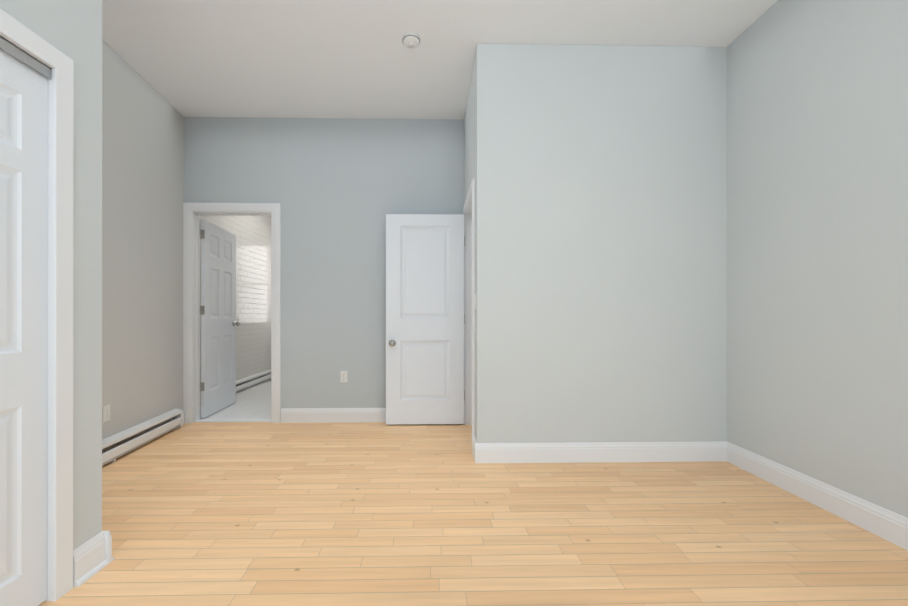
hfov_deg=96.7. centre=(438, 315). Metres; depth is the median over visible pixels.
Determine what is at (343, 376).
outlet
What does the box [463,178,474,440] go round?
trim
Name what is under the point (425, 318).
hall door
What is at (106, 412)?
outlet
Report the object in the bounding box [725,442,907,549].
baseboard
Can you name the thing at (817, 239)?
wall
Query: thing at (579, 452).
baseboard
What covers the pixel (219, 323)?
bathroom door
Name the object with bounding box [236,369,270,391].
heater
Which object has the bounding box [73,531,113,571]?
baseboard
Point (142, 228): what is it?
wall
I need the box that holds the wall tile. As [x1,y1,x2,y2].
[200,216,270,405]
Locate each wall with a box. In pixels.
[0,0,101,549]
[102,40,183,438]
[184,117,463,407]
[464,43,491,442]
[492,44,726,442]
[727,0,907,517]
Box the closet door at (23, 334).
[0,48,47,605]
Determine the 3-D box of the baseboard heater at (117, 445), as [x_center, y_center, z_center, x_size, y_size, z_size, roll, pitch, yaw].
[-2.372,0.976,2.924,0.079,0.180,1.850,0,0,-6]
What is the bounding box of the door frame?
[183,203,280,422]
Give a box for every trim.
[0,9,73,601]
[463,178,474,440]
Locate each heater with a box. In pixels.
[102,409,182,465]
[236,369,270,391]
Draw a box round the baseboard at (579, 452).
[473,440,724,462]
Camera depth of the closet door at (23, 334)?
1.41 m
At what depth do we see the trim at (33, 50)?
1.51 m
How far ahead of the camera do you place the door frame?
4.01 m
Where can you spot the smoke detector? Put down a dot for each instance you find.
(410, 39)
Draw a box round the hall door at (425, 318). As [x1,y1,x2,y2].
[386,214,464,424]
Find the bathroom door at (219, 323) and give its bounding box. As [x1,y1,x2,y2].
[200,220,239,417]
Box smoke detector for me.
[402,32,419,47]
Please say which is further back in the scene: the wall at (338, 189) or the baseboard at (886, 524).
the wall at (338, 189)
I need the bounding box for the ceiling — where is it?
[102,0,777,119]
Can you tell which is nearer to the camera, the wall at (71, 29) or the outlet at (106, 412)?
the wall at (71, 29)
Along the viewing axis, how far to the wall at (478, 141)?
2.93 m
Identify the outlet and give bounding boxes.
[103,404,109,421]
[340,371,346,381]
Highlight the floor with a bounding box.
[38,379,907,605]
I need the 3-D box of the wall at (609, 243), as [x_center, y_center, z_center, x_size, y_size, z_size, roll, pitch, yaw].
[1.251,-0.454,3.001,1.729,3.040,0.110,0,0,-1]
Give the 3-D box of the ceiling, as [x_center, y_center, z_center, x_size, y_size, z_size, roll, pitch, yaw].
[-0.320,-2.034,2.635,5.485,0.120,9.800,0,0,-1]
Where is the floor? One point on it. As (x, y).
(286, 514)

